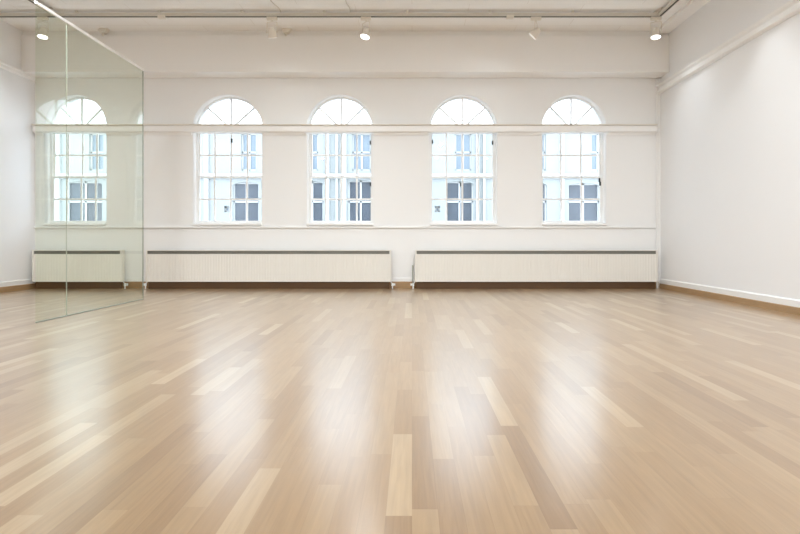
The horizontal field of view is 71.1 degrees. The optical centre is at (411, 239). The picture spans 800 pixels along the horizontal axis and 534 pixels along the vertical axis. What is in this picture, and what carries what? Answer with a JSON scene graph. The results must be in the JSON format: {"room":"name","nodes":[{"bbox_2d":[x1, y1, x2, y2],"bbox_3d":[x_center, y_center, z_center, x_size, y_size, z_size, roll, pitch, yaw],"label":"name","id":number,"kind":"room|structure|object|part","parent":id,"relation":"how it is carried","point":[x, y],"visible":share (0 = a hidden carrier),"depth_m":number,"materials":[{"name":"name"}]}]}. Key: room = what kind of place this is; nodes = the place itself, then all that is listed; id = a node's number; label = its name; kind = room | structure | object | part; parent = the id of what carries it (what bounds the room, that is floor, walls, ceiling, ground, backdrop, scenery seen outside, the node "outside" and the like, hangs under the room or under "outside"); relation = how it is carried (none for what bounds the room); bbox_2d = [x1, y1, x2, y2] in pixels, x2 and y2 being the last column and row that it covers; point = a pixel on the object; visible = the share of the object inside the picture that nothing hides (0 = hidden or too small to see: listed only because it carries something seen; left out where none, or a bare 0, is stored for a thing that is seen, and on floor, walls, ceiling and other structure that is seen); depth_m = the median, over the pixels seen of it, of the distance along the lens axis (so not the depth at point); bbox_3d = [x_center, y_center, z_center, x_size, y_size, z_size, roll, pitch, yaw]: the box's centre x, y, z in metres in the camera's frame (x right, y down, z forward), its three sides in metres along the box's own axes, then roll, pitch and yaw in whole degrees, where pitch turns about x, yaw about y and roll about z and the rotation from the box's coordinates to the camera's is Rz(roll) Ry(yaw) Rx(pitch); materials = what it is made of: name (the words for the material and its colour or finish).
{"room":"exercise studio","nodes":[
{"label":"exercise studio","id":0,"kind":"room"},
{"bbox_2d":[0,19,34,281],"bbox_3d":[-7.170,-1.445,3.150,0.200,4.690,14.700,0,0,0],"label":"wall","id":1,"kind":"structure","parent":0,"point":[17,93],"depth_m":10.01,"materials":[{"name":"paint"}]},
{"bbox_2d":[0,283,34,292],"bbox_3d":[-7.055,0.854,3.250,0.030,0.092,14.500,0,0,0],"label":"baseboard","id":2,"kind":"structure","parent":1,"relation":"attached to","point":[25,286],"depth_m":9.99,"materials":[{"name":"brown wood"}]},
{"bbox_2d":[0,279,34,286],"bbox_3d":[-7.061,0.764,3.250,0.018,0.088,14.500,0,0,0],"label":"trim","id":3,"kind":"structure","parent":1,"relation":"attached to","point":[25,281],"depth_m":9.98,"materials":[{"name":"white paint"}]},
{"bbox_2d":[0,61,36,81],"bbox_3d":[-7.046,-3.013,3.250,0.048,0.105,14.500,0,0,0],"label":"trim","id":4,"kind":"structure","parent":1,"relation":"attached to","point":[3,65],"depth_m":9.96,"materials":[{"name":"paint"}]},
{"bbox_2d":[0,0,689,30],"bbox_3d":[-1.210,-3.890,3.150,12.120,0.200,14.700,0,0,0],"label":"ceiling","id":5,"kind":"structure","parent":0,"point":[6,6],"depth_m":9.33,"materials":[{"name":"white paint"}]},
{"bbox_2d":[28,0,55,15],"bbox_3d":[-5.900,-3.742,2.717,0.070,0.096,13.035,0,0,0],"label":"track","id":6,"kind":"object","parent":5,"relation":"attached to","point":[31,1],"visible":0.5,"depth_m":8.93,"materials":[{"name":"metal"}]},
{"bbox_2d":[98,28,109,35],"bbox_3d":[-5.536,-3.731,10.065,0.180,0.122,0.100,0,0,0],"label":"junction box","id":7,"kind":"object","parent":5,"relation":"attached to","point":[103,31],"visible":1,"depth_m":10.02,"materials":[{"name":"beige plastic"}]},
{"bbox_2d":[282,28,291,35],"bbox_3d":[-2.247,-3.731,10.065,0.180,0.122,0.100,0,0,0],"label":"junction box","id":8,"kind":"object","parent":5,"relation":"attached to","point":[286,31],"visible":1,"depth_m":10.02,"materials":[{"name":"beige plastic"}]},
{"bbox_2d":[0,11,661,18],"bbox_3d":[-1.445,-3.730,9.280,11.150,0.120,0.080,0,0,0],"label":"track","id":9,"kind":"object","parent":5,"relation":"attached to","point":[160,15],"visible":0.98,"depth_m":9.24,"materials":[{"name":"metal"}]},
{"bbox_2d":[37,17,48,38],"bbox_3d":[-6.115,-3.521,9.275,0.162,0.344,0.162,0,0,45],"label":"track spotlight","id":10,"kind":"object","parent":9,"relation":"attached to","point":[42,33],"visible":1,"depth_m":9.25,"materials":[{"name":"white metal"}]},
{"bbox_2d":[266,17,277,37],"bbox_3d":[-2.324,-3.514,9.297,0.182,0.359,0.169,0,0,-30],"label":"track spotlight","id":11,"kind":"object","parent":9,"relation":"attached to","point":[271,32],"visible":1,"depth_m":9.25,"materials":[{"name":"white metal"}]},
{"bbox_3d":[-1.445,-3.728,9.280,11.150,0.055,0.070,0,0,0],"label":"rail","id":12,"kind":"part","parent":9,"relation":"part of","materials":[{"name":"metal"}]},
{"bbox_2d":[360,17,370,39],"bbox_3d":[-0.767,-3.514,9.272,0.179,0.359,0.170,0,0,0],"label":"track spotlight","id":13,"kind":"object","parent":9,"relation":"attached to","point":[365,34],"visible":1,"depth_m":9.25,"materials":[{"name":"white metal"}]},
{"bbox_2d":[529,17,540,39],"bbox_3d":[2.041,-3.510,9.283,0.198,0.367,0.192,0,0,0],"label":"track spotlight","id":14,"kind":"object","parent":9,"relation":"attached to","point":[534,33],"visible":1,"depth_m":9.24,"materials":[{"name":"white metal"}]},
{"bbox_2d":[649,17,661,39],"bbox_3d":[4.040,-3.518,9.270,0.187,0.350,0.154,0,0,0],"label":"track spotlight","id":15,"kind":"object","parent":9,"relation":"attached to","point":[655,34],"visible":1,"depth_m":9.25,"materials":[{"name":"white metal"}]},
{"bbox_2d":[658,0,679,15],"bbox_3d":[4.100,-3.742,2.717,0.070,0.096,13.035,0,0,0],"label":"track","id":16,"kind":"object","parent":5,"relation":"attached to","point":[671,3],"visible":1,"depth_m":8.95,"materials":[{"name":"metal"}]},
{"bbox_2d":[35,78,655,277],"bbox_3d":[-1.210,-1.595,10.680,12.120,4.990,0.360,0,0,0],"label":"wall","id":17,"kind":"structure","parent":0,"point":[400,162],"depth_m":10.50,"materials":[{"name":"paint"}]},
{"bbox_2d":[43,97,105,225],"bbox_3d":[-6.309,-1.499,10.613,1.162,2.458,0.315,0,0,0],"label":"window","id":18,"kind":"structure","parent":17,"relation":"in","point":[61,107],"depth_m":10.69,"materials":[{"name":"white paint"}]},
{"bbox_3d":[-6.309,-0.291,10.572,1.162,0.042,0.235,0,0,0],"label":"sill","id":19,"kind":"part","parent":18,"relation":"part of","materials":[{"name":"white paint"}]},
{"bbox_3d":[-6.309,-0.777,10.697,1.102,0.883,0.035,0,0,0],"label":"sash","id":20,"kind":"part","parent":18,"relation":"part of","materials":[{"name":"white paint"}]},
{"bbox_3d":[-6.309,-1.622,10.738,1.102,0.887,0.035,0,0,0],"label":"sash","id":21,"kind":"part","parent":18,"relation":"part of","materials":[{"name":"white paint"}]},
{"bbox_2d":[192,97,261,225],"bbox_3d":[-3.459,-1.499,10.613,1.303,2.458,0.315,0,0,0],"label":"window","id":22,"kind":"structure","parent":17,"relation":"in","point":[198,135],"depth_m":10.69,"materials":[{"name":"white paint"}]},
{"bbox_3d":[-3.459,-0.291,10.572,1.303,0.042,0.235,0,0,0],"label":"sill","id":23,"kind":"part","parent":22,"relation":"part of","materials":[{"name":"white paint"}]},
{"bbox_3d":[-3.459,-0.777,10.697,1.243,0.883,0.035,0,0,0],"label":"sash","id":24,"kind":"part","parent":22,"relation":"part of","materials":[{"name":"white paint"}]},
{"bbox_3d":[-3.459,-1.622,10.738,1.243,0.887,0.035,0,0,0],"label":"sash","id":25,"kind":"part","parent":22,"relation":"part of","materials":[{"name":"white paint"}]},
{"bbox_2d":[124,278,414,281],"bbox_3d":[-1.240,0.742,10.493,11.620,0.073,0.014,0,0,0],"label":"trim","id":26,"kind":"structure","parent":17,"relation":"attached to","point":[126,279],"depth_m":10.49,"materials":[{"name":"white paint"}]},
{"bbox_2d":[306,97,372,225],"bbox_3d":[-1.350,-1.499,10.613,1.247,2.458,0.315,0,0,0],"label":"window","id":27,"kind":"structure","parent":17,"relation":"in","point":[310,177],"depth_m":10.69,"materials":[{"name":"white paint"}]},
{"bbox_3d":[-1.350,-0.291,10.572,1.247,0.042,0.235,0,0,0],"label":"sill","id":28,"kind":"part","parent":27,"relation":"part of","materials":[{"name":"white paint"}]},
{"bbox_3d":[-1.350,-1.622,10.738,1.187,0.887,0.035,0,0,0],"label":"sash","id":29,"kind":"part","parent":27,"relation":"part of","materials":[{"name":"glass"}]},
{"bbox_3d":[-1.350,-0.777,10.697,1.187,0.883,0.035,0,0,0],"label":"sash","id":30,"kind":"part","parent":27,"relation":"part of","materials":[{"name":"white paint"}]},
{"bbox_2d":[21,35,668,77],"bbox_3d":[-1.210,-3.369,10.310,11.720,0.665,0.380,0,0,0],"label":"beam","id":31,"kind":"structure","parent":17,"relation":"attached to","point":[160,56],"depth_m":10.12,"materials":[{"name":"paint"}]},
{"bbox_2d":[34,226,655,227],"bbox_3d":[-1.250,-0.239,10.482,11.640,0.036,0.035,0,0,0],"label":"trim","id":32,"kind":"structure","parent":17,"relation":"attached to","point":[34,226],"depth_m":10.47,"materials":[{"name":"white paint"}]},
{"bbox_2d":[23,31,667,34],"bbox_3d":[-1.210,-3.745,10.335,11.720,0.089,0.330,0,0,0],"label":"trim","id":33,"kind":"structure","parent":17,"relation":"attached to","point":[24,32],"depth_m":10.17,"materials":[{"name":"paint"}]},
{"bbox_2d":[122,282,658,287],"bbox_3d":[-1.210,0.839,10.485,11.660,0.122,0.030,0,0,0],"label":"baseboard","id":34,"kind":"structure","parent":17,"relation":"attached to","point":[130,284],"depth_m":10.47,"materials":[{"name":"brown wood"}]},
{"bbox_2d":[542,97,606,225],"bbox_3d":[3.041,-1.499,10.613,1.209,2.458,0.315,0,0,0],"label":"window","id":35,"kind":"structure","parent":17,"relation":"in","point":[600,177],"depth_m":10.69,"materials":[{"name":"white paint"}]},
{"bbox_3d":[3.041,-1.622,10.738,1.149,0.887,0.035,0,0,0],"label":"sash","id":36,"kind":"part","parent":35,"relation":"part of","materials":[{"name":"glass"}]},
{"bbox_3d":[3.041,-0.777,10.697,1.149,0.883,0.035,0,0,0],"label":"sash","id":37,"kind":"part","parent":35,"relation":"part of","materials":[{"name":"white paint"}]},
{"bbox_3d":[3.041,-0.291,10.572,1.209,0.042,0.235,0,0,0],"label":"sill","id":38,"kind":"part","parent":35,"relation":"part of","materials":[{"name":"white paint"}]},
{"bbox_2d":[656,77,660,287],"bbox_3d":[4.608,-1.068,10.478,0.084,3.936,0.044,0,0,0],"label":"trim","id":39,"kind":"structure","parent":17,"relation":"attached to","point":[658,80],"depth_m":10.47,"materials":[{"name":"paint"}]},
{"bbox_2d":[0,288,799,533],"bbox_3d":[-1.210,0.975,3.375,12.120,0.150,15.150,0,0,0],"label":"floor","id":40,"kind":"structure","parent":0,"point":[395,410],"depth_m":2.89,"materials":[{"name":"brown wood"}]},
{"bbox_2d":[32,250,127,288],"bbox_3d":[-6.125,0.542,10.397,1.730,0.716,0.206,0,0,0],"label":"radiator","id":41,"kind":"object","parent":40,"relation":"on","point":[86,269],"visible":0.99,"depth_m":10.30,"materials":[{"name":"metal"}]},
{"bbox_3d":[-6.165,0.518,10.355,1.590,0.489,0.110,0,0,0],"label":"ribbed panel","id":42,"kind":"part","parent":41,"relation":"part of","materials":[{"name":"metal"}]},
{"bbox_2d":[34,251,119,253],"bbox_3d":[-6.165,0.229,10.356,1.590,0.058,0.108,0,0,0],"label":"grille","id":43,"kind":"object","parent":41,"relation":"attached to","point":[35,252],"depth_m":10.31,"materials":[{"name":"grey metal"}]},
{"bbox_3d":[-6.165,0.192,10.360,1.650,0.016,0.120,0,0,0],"label":"plate","id":44,"kind":"part","parent":41,"relation":"part of","materials":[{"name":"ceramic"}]},
{"bbox_2d":[34,1,143,322],"bbox_3d":[-4.080,-0.846,7.284,0.028,3.492,2.437,0,0,0],"label":"glass screen","id":45,"kind":"object","parent":40,"relation":"on","point":[37,3],"visible":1,"depth_m":7.34,"materials":[{"name":"glass"}]},
{"bbox_3d":[-4.080,-2.576,7.284,0.028,0.032,2.437,0,0,0],"label":"rail","id":46,"kind":"part","parent":45,"relation":"part of","materials":[{"name":"metal"}]},
{"bbox_2d":[144,250,394,288],"bbox_3d":[-2.645,0.542,10.397,4.670,0.716,0.206,0,0,0],"label":"radiator","id":47,"kind":"object","parent":40,"relation":"on","point":[165,269],"visible":0.99,"depth_m":10.30,"materials":[{"name":"metal"}]},
{"bbox_3d":[-2.643,0.518,10.355,4.455,0.489,0.110,0,0,0],"label":"ribbed panel","id":48,"kind":"part","parent":47,"relation":"part of","materials":[{"name":"metal"}]},
{"bbox_3d":[-2.643,0.192,10.360,4.515,0.016,0.120,0,0,0],"label":"plate","id":49,"kind":"part","parent":47,"relation":"part of","materials":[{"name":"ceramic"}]},
{"bbox_2d":[148,251,388,253],"bbox_3d":[-2.643,0.229,10.356,4.455,0.058,0.108,0,0,0],"label":"grille","id":50,"kind":"object","parent":47,"relation":"attached to","point":[149,252],"depth_m":10.31,"materials":[{"name":"grey metal"}]},
{"bbox_2d":[410,250,657,288],"bbox_3d":[2.245,0.542,10.397,4.550,0.716,0.206,0,0,0],"label":"radiator","id":51,"kind":"object","parent":40,"relation":"on","point":[434,269],"visible":1,"depth_m":10.30,"materials":[{"name":"metal"}]},
{"bbox_3d":[2.288,0.192,10.360,4.465,0.016,0.120,0,0,0],"label":"plate","id":52,"kind":"part","parent":51,"relation":"part of","materials":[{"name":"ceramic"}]},
{"bbox_3d":[2.288,0.518,10.355,4.405,0.489,0.110,0,0,0],"label":"ribbed panel","id":53,"kind":"part","parent":51,"relation":"part of","materials":[{"name":"metal"}]},
{"bbox_2d":[417,251,655,253],"bbox_3d":[2.288,0.229,10.356,4.405,0.058,0.108,0,0,0],"label":"grille","id":54,"kind":"object","parent":51,"relation":"attached to","point":[418,252],"depth_m":10.31,"materials":[{"name":"grey metal"}]},
{"bbox_2d":[661,0,799,299],"bbox_3d":[4.750,-1.445,3.150,0.200,4.690,14.700,0,0,0],"label":"wall","id":55,"kind":"structure","parent":0,"point":[730,130],"depth_m":8.10,"materials":[{"name":"paint"}]},
{"bbox_2d":[659,0,709,32],"bbox_3d":[4.525,-3.760,3.060,0.250,0.060,14.120,0,0,0],"label":"trim","id":56,"kind":"structure","parent":55,"relation":"attached to","point":[692,6],"depth_m":9.30,"materials":[{"name":"paint"}]},
{"bbox_2d":[655,0,799,93],"bbox_3d":[4.607,-2.822,3.250,0.085,0.175,14.500,0,0,0],"label":"trim","id":57,"kind":"structure","parent":55,"relation":"attached to","point":[792,7],"depth_m":7.94,"materials":[{"name":"paint"}]},
{"bbox_2d":[659,283,799,314],"bbox_3d":[4.635,0.854,3.250,0.030,0.092,14.500,0,0,0],"label":"baseboard","id":58,"kind":"structure","parent":55,"relation":"attached to","point":[750,302],"depth_m":7.95,"materials":[{"name":"brown wood"}]},
{"bbox_2d":[660,279,799,307],"bbox_3d":[4.641,0.764,3.250,0.018,0.088,14.500,0,0,0],"label":"trim","id":59,"kind":"structure","parent":55,"relation":"attached to","point":[755,296],"depth_m":7.97,"materials":[{"name":"white paint"}]},
{"label":"outside","id":60,"kind":"structure","parent":0,"visible":0},
{"bbox_3d":[0.000,1.200,25.475,60.000,0.200,29.050,0,0,0],"label":"ground","id":61,"kind":"structure","parent":60,"visible":0},
{"bbox_2d":[57,134,598,220],"bbox_3d":[-2.379,-1.325,20.900,33.036,4.850,5.200,0,0,0],"label":"building","id":62,"kind":"structure","parent":61,"relation":"on","point":[570,143],"depth_m":18.50,"materials":[{"name":"stone"}]},
{"bbox_3d":[-10.836,-1.173,18.645,1.189,1.553,0.010,0,0,0],"label":"pane","id":63,"kind":"part","parent":62,"relation":"part of","materials":[{"name":"glass"}]},
{"bbox_3d":[-10.439,-2.920,18.645,0.462,1.249,0.010,0,0,0],"label":"pane","id":64,"kind":"part","parent":62,"relation":"part of","materials":[{"name":"glass"}]},
{"bbox_3d":[-5.492,-1.156,18.645,0.875,1.520,0.010,0,0,0],"label":"pane","id":65,"kind":"part","parent":62,"relation":"part of","materials":[{"name":"glass"}]},
{"bbox_3d":[-5.393,-2.920,18.645,0.512,1.249,0.010,0,0,0],"label":"pane","id":66,"kind":"part","parent":62,"relation":"part of","materials":[{"name":"glass"}]},
{"bbox_3d":[-3.320,-2.920,18.645,0.430,1.249,0.010,0,0,0],"label":"pane","id":67,"kind":"part","parent":62,"relation":"part of","materials":[{"name":"glass"}]},
{"bbox_3d":[-3.312,-1.173,18.645,0.776,1.553,0.010,0,0,0],"label":"pane","id":68,"kind":"part","parent":62,"relation":"part of","materials":[{"name":"glass"}]},
{"bbox_3d":[-2.379,-2.899,18.425,33.036,1.701,0.250,0,0,0],"label":"cornice","id":69,"kind":"part","parent":62,"relation":"part of","materials":[{"name":"white paint"}]},
{"bbox_3d":[-1.701,-1.189,18.645,0.826,1.586,0.010,0,0,0],"label":"pane","id":70,"kind":"part","parent":62,"relation":"part of","materials":[{"name":"glass"}]},
{"bbox_3d":[-1.668,-2.920,18.645,0.628,1.249,0.010,0,0,0],"label":"pane","id":71,"kind":"part","parent":62,"relation":"part of","materials":[{"name":"glass"}]},
{"bbox_3d":[1.577,-1.173,18.645,0.908,1.553,0.010,0,0,0],"label":"pane","id":72,"kind":"part","parent":62,"relation":"part of","materials":[{"name":"glass"}]},
{"bbox_3d":[1.693,-2.920,18.645,0.545,1.249,0.010,0,0,0],"label":"pane","id":73,"kind":"part","parent":62,"relation":"part of","materials":[{"name":"glass"}]},
{"bbox_3d":[4.047,-1.156,18.645,0.826,1.520,0.010,0,0,0],"label":"pane","id":74,"kind":"part","parent":62,"relation":"part of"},
{"bbox_3d":[5.682,-1.140,18.645,1.057,1.487,0.010,0,0,0],"label":"pane","id":75,"kind":"part","parent":62,"relation":"part of","materials":[{"name":"glass"}]},
{"bbox_3d":[6.161,-2.920,18.645,0.496,1.249,0.010,0,0,0],"label":"pane","id":76,"kind":"part","parent":62,"relation":"part of","materials":[{"name":"glass"}]}
]}

